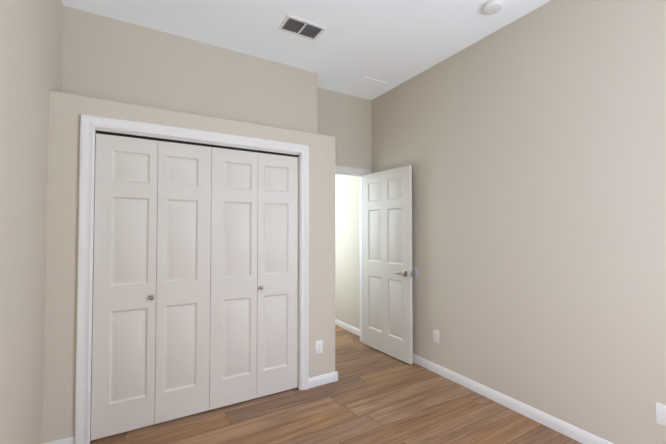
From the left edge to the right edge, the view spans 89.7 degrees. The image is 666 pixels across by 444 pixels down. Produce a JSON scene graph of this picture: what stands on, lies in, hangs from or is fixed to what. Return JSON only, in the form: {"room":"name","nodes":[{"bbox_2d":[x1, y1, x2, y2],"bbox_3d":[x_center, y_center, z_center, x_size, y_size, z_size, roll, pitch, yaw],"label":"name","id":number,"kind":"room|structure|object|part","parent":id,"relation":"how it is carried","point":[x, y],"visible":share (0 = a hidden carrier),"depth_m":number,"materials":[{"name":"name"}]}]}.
{"room":"empty bedroom","nodes":[
{"label":"empty bedroom","id":0,"kind":"room"},
{"bbox_2d":[0,0,62,443],"bbox_3d":[-1.007,-0.106,0.666,0.100,3.000,4.765,1,-2,-30],"label":"wall","id":1,"kind":"structure","parent":0,"point":[31,37],"depth_m":1.66,"materials":[{"name":"beige paint"}]},
{"bbox_2d":[42,90,334,443],"bbox_3d":[-1.037,-0.054,2.875,2.071,3.000,0.686,1,-2,-30],"label":"wall","id":2,"kind":"structure","parent":0,"point":[66,110],"depth_m":2.13,"materials":[{"name":"beige paint"}]},
{"bbox_2d":[74,114,308,443],"bbox_3d":[-0.950,0.407,2.584,1.506,2.063,0.117,1,-2,-30],"label":"door frame","id":3,"kind":"structure","parent":2,"relation":"attached to","point":[227,145],"depth_m":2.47,"materials":[{"name":"white wood"}]},
{"bbox_2d":[91,133,298,441],"bbox_3d":[-0.935,0.424,2.558,1.465,2.024,0.066,1,-2,-30],"label":"door","id":4,"kind":"structure","parent":2,"relation":"in","point":[124,311],"depth_m":2.48,"materials":[{"name":"white wood"}]},
{"bbox_3d":[-1.103,0.417,2.481,0.364,2.014,0.030,1,-2,-30],"label":"bifold door panel","id":5,"kind":"part","parent":4,"relation":"part of","materials":[{"name":"white wood"}]},
{"bbox_3d":[-0.786,0.422,2.666,0.364,2.014,0.030,1,-2,-30],"label":"bifold door panel","id":6,"kind":"part","parent":4,"relation":"part of","materials":[{"name":"white wood"}]},
{"bbox_3d":[-0.460,0.431,2.835,0.364,2.024,0.066,1,-2,-30],"label":"bifold door panel","id":7,"kind":"part","parent":4,"relation":"part of","materials":[{"name":"white wood"}]},
{"bbox_2d":[96,130,298,156],"bbox_3d":[-0.943,-0.595,2.596,1.468,0.022,0.028,1,-2,-30],"label":"track rail","id":8,"kind":"object","parent":2,"relation":"attached to","point":[177,141],"visible":0.67,"depth_m":2.51,"materials":[{"name":"black metal"}]},
{"bbox_2d":[316,340,322,353],"bbox_3d":[-0.122,1.113,2.978,0.070,0.114,0.008,1,-2,-30],"label":"outlet","id":9,"kind":"object","parent":2,"relation":"attached to","point":[319,346],"visible":1,"depth_m":2.98,"materials":[{"name":"white plastic"}]},
{"bbox_2d":[309,371,336,387],"bbox_3d":[-0.092,1.407,2.986,0.288,0.083,0.013,1,-2,-30],"label":"baseboard","id":10,"kind":"structure","parent":2,"relation":"attached to","point":[327,378],"depth_m":2.98,"materials":[{"name":"white wood"}]},
{"bbox_2d":[62,5,316,133],"bbox_3d":[-1.079,-1.152,2.972,2.071,0.800,0.100,1,-2,-30],"label":"wall","id":11,"kind":"structure","parent":0,"point":[104,57],"depth_m":2.79,"materials":[{"name":"beige paint"}]},
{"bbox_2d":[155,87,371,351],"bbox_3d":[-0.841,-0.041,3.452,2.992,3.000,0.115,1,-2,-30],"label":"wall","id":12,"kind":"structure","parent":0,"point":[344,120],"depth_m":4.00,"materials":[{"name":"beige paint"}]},
{"bbox_2d":[335,165,370,341],"bbox_3d":[0.027,0.408,3.947,0.927,2.126,0.160,1,-2,-30],"label":"door frame","id":13,"kind":"structure","parent":12,"relation":"attached to","point":[360,176],"depth_m":4.13,"materials":[{"name":"white wood"}]},
{"bbox_2d":[363,165,412,364],"bbox_3d":[0.587,0.439,3.748,0.135,2.030,0.789,1,-2,-33],"label":"entry door","id":14,"kind":"structure","parent":13,"relation":"attached to","point":[387,272],"depth_m":3.68,"materials":[{"name":"white wood"}]},
{"bbox_2d":[62,0,550,99],"bbox_3d":[-0.296,-1.612,2.554,3.232,0.100,7.290,1,-2,-30],"label":"ceiling","id":15,"kind":"structure","parent":0,"point":[392,44],"depth_m":2.68,"materials":[{"name":"white paint"}]},
{"bbox_2d":[278,15,325,40],"bbox_3d":[-0.250,-1.553,2.695,0.335,0.013,0.205,1,-2,-30],"label":"ceiling vent","id":16,"kind":"object","parent":15,"relation":"in","point":[300,27],"visible":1,"depth_m":2.69,"materials":[{"name":"white plastic"}]},
{"bbox_2d":[346,76,386,93],"bbox_3d":[0.374,-1.531,3.770,0.310,0.005,0.360,1,-2,-30],"label":"ceiling access panel","id":17,"kind":"object","parent":15,"relation":"attached to","point":[365,85],"visible":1,"depth_m":3.75,"materials":[{"name":"white paint"}]},
{"bbox_2d":[482,0,502,14],"bbox_3d":[1.150,-1.544,2.413,0.140,0.044,0.140,1,-2,-30],"label":"smoke detector","id":18,"kind":"object","parent":15,"relation":"attached to","point":[490,7],"visible":1,"depth_m":2.38,"materials":[{"name":"white plastic"}]},
{"bbox_2d":[90,325,581,443],"bbox_3d":[-0.296,1.487,2.480,3.232,0.100,7.290,1,-2,-30],"label":"floor","id":19,"kind":"structure","parent":0,"point":[371,395],"depth_m":2.47,"materials":[{"name":"brown wood"}]},
{"bbox_2d":[335,0,665,443],"bbox_3d":[1.040,-0.044,3.295,0.100,3.000,7.250,1,-2,-30],"label":"wall","id":20,"kind":"structure","parent":0,"point":[530,148],"depth_m":2.38,"materials":[{"name":"beige paint"}]},
{"bbox_2d":[335,319,359,335],"bbox_3d":[-0.183,1.461,5.247,0.013,0.083,2.385,1,-2,-30],"label":"baseboard","id":21,"kind":"structure","parent":20,"relation":"attached to","point":[339,323],"depth_m":4.58,"materials":[{"name":"white wood"}]},
{"bbox_2d":[412,267,417,278],"bbox_3d":[0.845,0.536,3.509,0.008,0.124,0.124,1,-2,-30],"label":"bumper cover","id":22,"kind":"object","parent":20,"relation":"attached to","point":[414,273],"visible":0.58,"depth_m":3.49,"materials":[{"name":"grey plastic"}]},
{"bbox_2d":[433,329,438,342],"bbox_3d":[0.997,1.105,3.234,0.008,0.114,0.070,1,-2,-30],"label":"outlet","id":23,"kind":"object","parent":20,"relation":"attached to","point":[435,335],"visible":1,"depth_m":3.23,"materials":[{"name":"white plastic"}]},
{"bbox_2d":[413,354,612,443],"bbox_3d":[1.620,1.387,2.151,0.013,0.083,4.550,1,-2,-30],"label":"baseboard","id":24,"kind":"structure","parent":20,"relation":"attached to","point":[562,427],"depth_m":2.53,"materials":[{"name":"white wood"}]},
{"bbox_2d":[656,403,665,426],"bbox_3d":[1.814,1.061,1.832,0.007,0.114,0.070,1,-2,-30],"label":"electrical outlet plate","id":25,"kind":"object","parent":20,"relation":"attached to","point":[660,414],"visible":1,"depth_m":1.84,"materials":[{"name":"white plastic"}]}
]}

